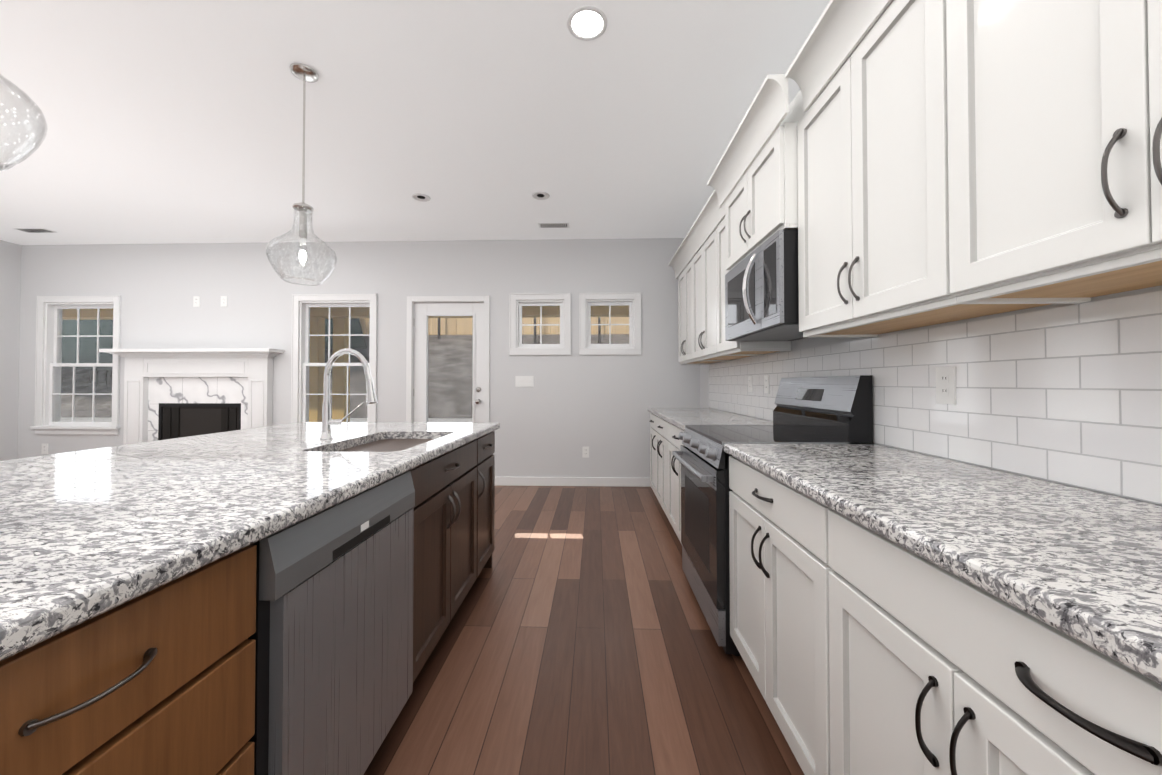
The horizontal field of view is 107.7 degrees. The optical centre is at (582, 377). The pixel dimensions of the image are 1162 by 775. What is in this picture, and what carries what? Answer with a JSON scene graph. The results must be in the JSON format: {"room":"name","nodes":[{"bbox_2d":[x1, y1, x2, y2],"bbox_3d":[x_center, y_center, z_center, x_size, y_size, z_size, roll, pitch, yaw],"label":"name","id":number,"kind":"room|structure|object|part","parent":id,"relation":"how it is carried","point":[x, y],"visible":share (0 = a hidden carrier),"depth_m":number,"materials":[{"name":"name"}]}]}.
{"room":"kitchen","nodes":[
{"label":"kitchen","id":0,"kind":"room"},
{"bbox_2d":[0,240,21,460],"bbox_3d":[-6.920,-0.230,0.867,0.160,2.820,8.720,0,-1,2],"label":"wall","id":1,"kind":"structure","parent":0,"point":[10,278],"depth_m":4.98,"materials":[{"name":"white paint"}]},
{"bbox_2d":[18,238,699,477],"bbox_3d":[-2.685,-0.170,5.014,8.040,2.820,0.160,0,-1,2],"label":"wall","id":2,"kind":"structure","parent":0,"point":[559,415],"depth_m":4.91,"materials":[{"name":"white paint"}]},
{"bbox_2d":[41,444,47,453],"bbox_3d":[-6.366,0.851,5.032,0.075,0.122,0.008,0,-1,2],"label":"electrical outlet","id":3,"kind":"object","parent":2,"relation":"attached to","point":[44,449],"visible":1,"depth_m":5.03,"materials":[{"name":"white plastic"}]},
{"bbox_2d":[30,296,120,434],"bbox_3d":[-5.964,-0.141,5.088,1.044,1.639,0.200,0,-1,2],"label":"window","id":4,"kind":"structure","parent":2,"relation":"in","point":[54,350],"depth_m":5.06,"materials":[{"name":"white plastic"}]},
{"bbox_2d":[193,296,199,306],"bbox_3d":[-4.537,-0.890,5.000,0.075,0.122,0.008,0,-1,2],"label":"electrical outlet","id":5,"kind":"object","parent":2,"relation":"attached to","point":[196,301],"visible":1,"depth_m":5.00,"materials":[{"name":"white plastic"}]},
{"bbox_2d":[221,296,226,306],"bbox_3d":[-4.207,-0.890,4.989,0.075,0.122,0.008,0,-1,2],"label":"electrical outlet","id":6,"kind":"object","parent":2,"relation":"attached to","point":[223,301],"visible":1,"depth_m":4.99,"materials":[{"name":"white plastic"}]},
{"bbox_2d":[291,294,376,422],"bbox_3d":[-2.873,-0.143,4.990,1.029,1.639,0.200,0,-1,2],"label":"window","id":7,"kind":"structure","parent":2,"relation":"in","point":[305,351],"depth_m":4.96,"materials":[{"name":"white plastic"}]},
{"bbox_2d":[406,296,489,422],"bbox_3d":[-1.541,0.153,4.958,0.964,2.172,0.170,0,-1,2],"label":"door frame","id":8,"kind":"structure","parent":2,"relation":"attached to","point":[412,300],"depth_m":4.89,"materials":[{"name":"white wood"}]},
{"bbox_2d":[414,303,483,422],"bbox_3d":[-1.542,0.182,4.938,0.830,2.085,0.056,0,-1,2],"label":"patio door","id":9,"kind":"structure","parent":2,"relation":"in","point":[423,312],"depth_m":4.93,"materials":[{"name":"white wood"}]},
{"bbox_2d":[413,316,480,421],"bbox_3d":[-1.568,0.159,4.902,0.805,1.749,0.092,0,-1,2],"label":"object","id":10,"kind":"structure","parent":9,"relation":"attached to","point":[478,401],"depth_m":4.95,"materials":[{"name":"clear glass"}]},
{"bbox_3d":[-1.535,-0.093,4.948,0.540,1.244,0.004,0,-1,2],"label":"glass","id":11,"kind":"part","parent":10,"relation":"part of","materials":[{"name":"clear glass"}]},
{"bbox_2d":[515,376,533,386],"bbox_3d":[-0.657,0.050,4.857,0.207,0.114,0.017,0,-1,2],"label":"switch plate","id":12,"kind":"object","parent":2,"relation":"attached to","point":[524,381],"visible":1,"depth_m":4.85,"materials":[{"name":"white plastic"}]},
{"bbox_2d":[509,293,570,354],"bbox_3d":[-0.477,-0.605,4.932,0.704,0.707,0.176,0,-1,2],"label":"window","id":13,"kind":"structure","parent":2,"relation":"in","point":[540,303],"depth_m":4.86,"materials":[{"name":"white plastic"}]},
{"bbox_3d":[-0.477,-0.605,4.925,0.442,0.445,0.004,0,-1,2],"label":"glass","id":14,"kind":"part","parent":13,"relation":"part of","materials":[{"name":"clear glass"}]},
{"bbox_2d":[495,477,650,486],"bbox_3d":[0.136,1.188,4.815,2.390,0.100,0.019,0,-1,2],"label":"baseboard","id":15,"kind":"structure","parent":2,"relation":"attached to","point":[572,481],"depth_m":4.80,"materials":[{"name":"white wood"}]},
{"bbox_2d":[582,447,588,457],"bbox_3d":[0.041,0.853,4.828,0.075,0.122,0.008,0,-1,2],"label":"electrical outlet","id":16,"kind":"object","parent":2,"relation":"attached to","point":[585,452],"visible":1,"depth_m":4.83,"materials":[{"name":"white plastic"}]},
{"bbox_2d":[579,292,640,354],"bbox_3d":[0.321,-0.605,4.907,0.705,0.707,0.176,0,-1,2],"label":"window","id":17,"kind":"structure","parent":2,"relation":"in","point":[605,303],"depth_m":4.84,"materials":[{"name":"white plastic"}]},
{"bbox_3d":[0.321,-0.605,4.899,0.443,0.445,0.004,0,-1,2],"label":"glass","id":18,"kind":"part","parent":17,"relation":"part of","materials":[{"name":"clear glass"}]},
{"bbox_2d":[0,0,829,244],"bbox_3d":[-2.822,-1.692,0.758,8.360,0.100,8.720,0,-1,2],"label":"ceiling","id":19,"kind":"structure","parent":0,"point":[173,121],"depth_m":2.61,"materials":[{"name":"white paint"}]},
{"bbox_2d":[0,74,47,170],"bbox_3d":[-1.552,-1.088,1.039,0.314,1.100,0.314,0,-1,2],"label":"pendant light","id":20,"kind":"object","parent":19,"relation":"hanging from","point":[27,98],"visible":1,"depth_m":1.12,"materials":[{"name":"clear glass"}]},
{"bbox_2d":[13,228,56,232],"bbox_3d":[-5.901,-1.582,4.587,0.320,0.007,0.130,0,-1,2],"label":"ceiling vent","id":21,"kind":"object","parent":19,"relation":"in","point":[35,230],"visible":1,"depth_m":4.58,"materials":[{"name":"white metal"}]},
{"bbox_2d":[266,63,336,285],"bbox_3d":[-1.473,-1.060,2.247,0.314,1.120,0.314,0,-1,2],"label":"pendant light","id":22,"kind":"object","parent":19,"relation":"hanging from","point":[304,73],"visible":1,"depth_m":2.24,"materials":[{"name":"clear glass"}]},
{"bbox_3d":[-1.473,-0.695,2.241,0.314,0.390,0.314,0,-1,2],"label":"lamp shade","id":23,"kind":"part","parent":22,"relation":"part of","materials":[{"name":"clear glass"}]},
{"bbox_3d":[-1.473,-0.637,2.240,0.032,0.064,0.032,0,-1,2],"label":"bulb","id":24,"kind":"part","parent":22,"relation":"part of","materials":[{"name":"white glass"}]},
{"bbox_3d":[-1.473,-1.160,2.248,0.131,0.920,0.131,0,-1,2],"label":"stem","id":25,"kind":"part","parent":22,"relation":"part of","materials":[{"name":"silver metal"}]},
{"bbox_2d":[412,193,430,201],"bbox_3d":[-1.430,-1.594,3.774,0.159,0.007,0.159,0,-1,2],"label":"recessed light","id":26,"kind":"object","parent":19,"relation":"in","point":[420,197],"visible":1,"depth_m":3.78,"materials":[{"name":"white metal"}]},
{"bbox_2d":[532,191,549,199],"bbox_3d":[-0.365,-1.595,3.740,0.159,0.007,0.159,0,-1,2],"label":"recessed light","id":27,"kind":"object","parent":19,"relation":"in","point":[539,195],"visible":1,"depth_m":3.74,"materials":[{"name":"white"}]},
{"bbox_2d":[538,223,569,227],"bbox_3d":[-0.293,-1.584,4.438,0.320,0.007,0.130,0,-1,2],"label":"ceiling vent","id":28,"kind":"object","parent":19,"relation":"in","point":[553,225],"visible":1,"depth_m":4.43,"materials":[{"name":"white metal"}]},
{"bbox_2d":[567,6,606,40],"bbox_3d":[0.024,-1.621,1.952,0.185,0.007,0.185,0,-1,2],"label":"recessed light","id":29,"kind":"object","parent":19,"relation":"in","point":[586,23],"visible":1,"depth_m":1.95,"materials":[{"name":"white plastic"}]},
{"bbox_2d":[364,486,803,774],"bbox_3d":[-2.822,1.218,0.716,8.360,0.080,8.720,0,-1,2],"label":"floor","id":30,"kind":"structure","parent":0,"point":[577,637],"depth_m":1.73,"materials":[{"name":"brown wood"}]},
{"bbox_2d":[99,348,283,444],"bbox_3d":[-4.461,0.460,4.863,1.970,1.557,0.233,0,-1,2],"label":"fireplace","id":31,"kind":"object","parent":30,"relation":"on","point":[175,393],"visible":0.71,"depth_m":4.92,"materials":[{"name":"stone"}]},
{"bbox_2d":[0,428,498,774],"bbox_3d":[-1.069,0.743,0.987,0.987,0.877,3.480,0,-1,2],"label":"kitchen island","id":32,"kind":"object","parent":30,"relation":"on","point":[285,599],"depth_m":0.84,"materials":[{"name":"brown wood"}]},
{"bbox_2d":[0,422,499,651],"bbox_3d":[-1.246,0.286,0.989,1.327,0.038,3.540,0,-1,2],"label":"island countertop","id":33,"kind":"structure","parent":32,"relation":"on","point":[80,531],"depth_m":0.92,"materials":[{"name":"white stone"}]},
{"bbox_2d":[316,348,377,439],"bbox_3d":[-1.057,0.075,1.944,0.259,0.411,0.088,0,-1,2],"label":"faucet","id":34,"kind":"object","parent":33,"relation":"on","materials":[{"name":"silver metal"}]},
{"bbox_2d":[324,436,435,451],"bbox_3d":[-0.856,0.419,1.890,0.441,0.227,0.710,0,-1,2],"label":"sink","id":35,"kind":"object","parent":33,"relation":"in","point":[378,443],"depth_m":2.00,"materials":[{"name":"silver metal"}]},
{"bbox_2d":[248,471,414,774],"bbox_3d":[-0.870,0.747,1.135,0.585,0.873,0.636,0,-1,2],"label":"dishwasher","id":36,"kind":"object","parent":32,"relation":"in","point":[333,636],"depth_m":1.01,"materials":[{"name":"grey metal"}]},
{"bbox_2d":[649,412,655,494],"bbox_3d":[0.999,0.789,4.142,0.615,0.878,0.440,0,-1,2],"label":"base cabinet","id":37,"kind":"object","parent":30,"relation":"on","point":[652,421],"depth_m":4.20,"materials":[{"name":"white wood"}]},
{"bbox_2d":[656,416,663,509],"bbox_3d":[0.982,0.781,3.597,0.615,0.878,0.650,0,-1,2],"label":"base cabinet","id":38,"kind":"object","parent":30,"relation":"on","point":[659,423],"depth_m":3.66,"materials":[{"name":"white wood"}]},
{"bbox_2d":[664,420,735,543],"bbox_3d":[0.960,0.771,2.906,0.615,0.878,0.732,0,-1,2],"label":"base cabinet","id":39,"kind":"object","parent":30,"relation":"on","point":[672,467],"depth_m":3.12,"materials":[{"name":"white wood"}]},
{"bbox_2d":[648,408,772,431],"bbox_3d":[0.966,0.321,3.466,0.637,0.038,1.838,0,-1,2],"label":"countertop","id":40,"kind":"structure","parent":39,"relation":"on","point":[678,417],"depth_m":3.13,"materials":[{"name":"white stone"}]},
{"bbox_2d":[672,375,872,655],"bbox_3d":[0.875,0.599,2.162,0.719,1.200,0.760,0,-1,2],"label":"range","id":41,"kind":"object","parent":30,"relation":"on","point":[825,410],"visible":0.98,"depth_m":1.96,"materials":[{"name":"black metal"}]},
{"bbox_2d":[729,456,819,774],"bbox_3d":[0.911,0.749,1.393,0.615,0.878,0.760,0,-1,2],"label":"base cabinet","id":42,"kind":"object","parent":30,"relation":"on","point":[772,529],"depth_m":1.31,"materials":[{"name":"white wood"}]},
{"bbox_2d":[816,504,1161,774],"bbox_3d":[0.882,0.736,0.474,0.615,0.878,1.080,0,-1,2],"label":"base cabinet","id":43,"kind":"object","parent":30,"relation":"on","point":[894,611],"depth_m":0.68,"materials":[{"name":"white wood"}]},
{"bbox_2d":[724,444,1161,691],"bbox_3d":[0.871,0.278,0.476,0.637,0.038,2.610,0,-1,2],"label":"countertop","id":44,"kind":"structure","parent":43,"relation":"on","point":[1082,565],"depth_m":0.73,"materials":[{"name":"white stone"}]},
{"bbox_2d":[700,285,1161,505],"bbox_3d":[1.276,-0.234,0.606,0.160,2.820,8.720,0,-1,2],"label":"wall","id":45,"kind":"structure","parent":0,"point":[806,343],"depth_m":1.65,"materials":[{"name":"white paint"}]},
{"bbox_2d":[676,240,727,363],"bbox_3d":[1.141,-0.672,4.054,0.322,1.044,0.650,0,-1,2],"label":"upper cabinet","id":46,"kind":"object","parent":45,"relation":"attached to","point":[684,265],"depth_m":4.03,"materials":[{"name":"white wood"}]},
{"bbox_2d":[692,208,749,359],"bbox_3d":[1.119,-0.682,3.360,0.322,1.044,0.740,0,-1,2],"label":"upper cabinet","id":47,"kind":"object","parent":45,"relation":"attached to","point":[702,242],"depth_m":3.36,"materials":[{"name":"white wood"}]},
{"bbox_2d":[712,196,790,355],"bbox_3d":[1.101,-0.690,2.774,0.322,1.044,0.432,0,-1,2],"label":"upper cabinet","id":48,"kind":"object","parent":45,"relation":"attached to","point":[720,347],"depth_m":2.92,"materials":[{"name":"white wood"}]},
{"bbox_2d":[720,84,795,275],"bbox_3d":[1.047,-0.932,2.179,0.391,0.579,0.768,0,-1,2],"label":"upper cabinet","id":49,"kind":"object","parent":45,"relation":"attached to","point":[758,185],"depth_m":2.01,"materials":[{"name":"white wood"}]},
{"bbox_2d":[725,229,807,340],"bbox_3d":[1.009,-0.420,2.172,0.466,0.404,0.754,0,-1,2],"label":"microwave","id":50,"kind":"object","parent":49,"relation":"attached to","point":[761,294],"visible":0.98,"depth_m":1.98,"materials":[{"name":"silver metal"}]},
{"bbox_2d":[792,0,1050,335],"bbox_3d":[1.057,-0.710,1.411,0.322,1.044,0.760,0,-1,2],"label":"upper cabinet","id":51,"kind":"object","parent":45,"relation":"attached to","point":[899,165],"depth_m":1.34,"materials":[{"name":"white wood"}]},
{"bbox_2d":[709,291,1161,504],"bbox_3d":[1.229,0.056,1.772,0.008,0.442,5.215,0,-1,2],"label":"tile backsplash","id":52,"kind":"structure","parent":45,"relation":"attached to","point":[1071,395],"depth_m":1.16,"materials":[{"name":"white tile"}]},
{"bbox_2d":[748,376,751,391],"bbox_3d":[1.267,0.054,3.204,0.008,0.122,0.075,0,-1,2],"label":"outlet","id":53,"kind":"object","parent":52,"relation":"attached to","point":[749,383],"visible":1,"depth_m":3.20,"materials":[{"name":"white plastic"}]},
{"bbox_2d":[764,375,769,392],"bbox_3d":[1.257,0.049,2.894,0.008,0.122,0.075,0,-1,2],"label":"outlet","id":54,"kind":"object","parent":52,"relation":"attached to","point":[766,383],"visible":1,"depth_m":2.89,"materials":[{"name":"white plastic"}]},
{"bbox_2d":[936,367,955,403],"bbox_3d":[1.210,0.028,1.415,0.008,0.122,0.075,0,-1,2],"label":"outlet","id":55,"kind":"object","parent":52,"relation":"attached to","point":[945,385],"visible":1,"depth_m":1.41,"materials":[{"name":"white plastic"}]},
{"bbox_2d":[932,0,1161,303],"bbox_3d":[1.033,-0.721,0.656,0.322,1.044,0.750,0,-1,2],"label":"upper cabinet","id":56,"kind":"object","parent":45,"relation":"attached to","point":[1047,114],"depth_m":0.83,"materials":[{"name":"white wood"}]},
{"label":"outside","id":57,"kind":"structure","parent":0,"visible":0},
{"bbox_2d":[61,334,628,421],"bbox_3d":[-9.262,-0.826,26.246,100.000,5.250,41.840,0,-1,2],"label":"ground","id":58,"kind":"structure","parent":57,"point":[448,354],"depth_m":17.34,"materials":[{"name":"beige"}]},
{"bbox_2d":[61,317,600,385],"bbox_3d":[-6.379,-6.962,25.123,88.752,14.898,20.338,0,-1,2],"label":"trees","id":59,"kind":"object","parent":58,"relation":"on","point":[356,324],"depth_m":15.98,"materials":[{"name":"grey plant"}]},
{"bbox_2d":[62,305,628,421],"bbox_3d":[-3.872,-0.141,7.008,16.000,2.900,2.330,0,-1,2],"label":"porch","id":60,"kind":"object","parent":58,"relation":"on","point":[342,380],"depth_m":8.00,"materials":[{"name":"brown wood"}]},
{"bbox_2d":[359,317,628,334],"bbox_3d":[-9.417,-3.115,22.202,100.050,1.890,0.120,0,-1,2],"label":"fence","id":61,"kind":"object","parent":58,"relation":"on","point":[462,326],"depth_m":21.98,"materials":[{"name":"brown wood"}]}
]}

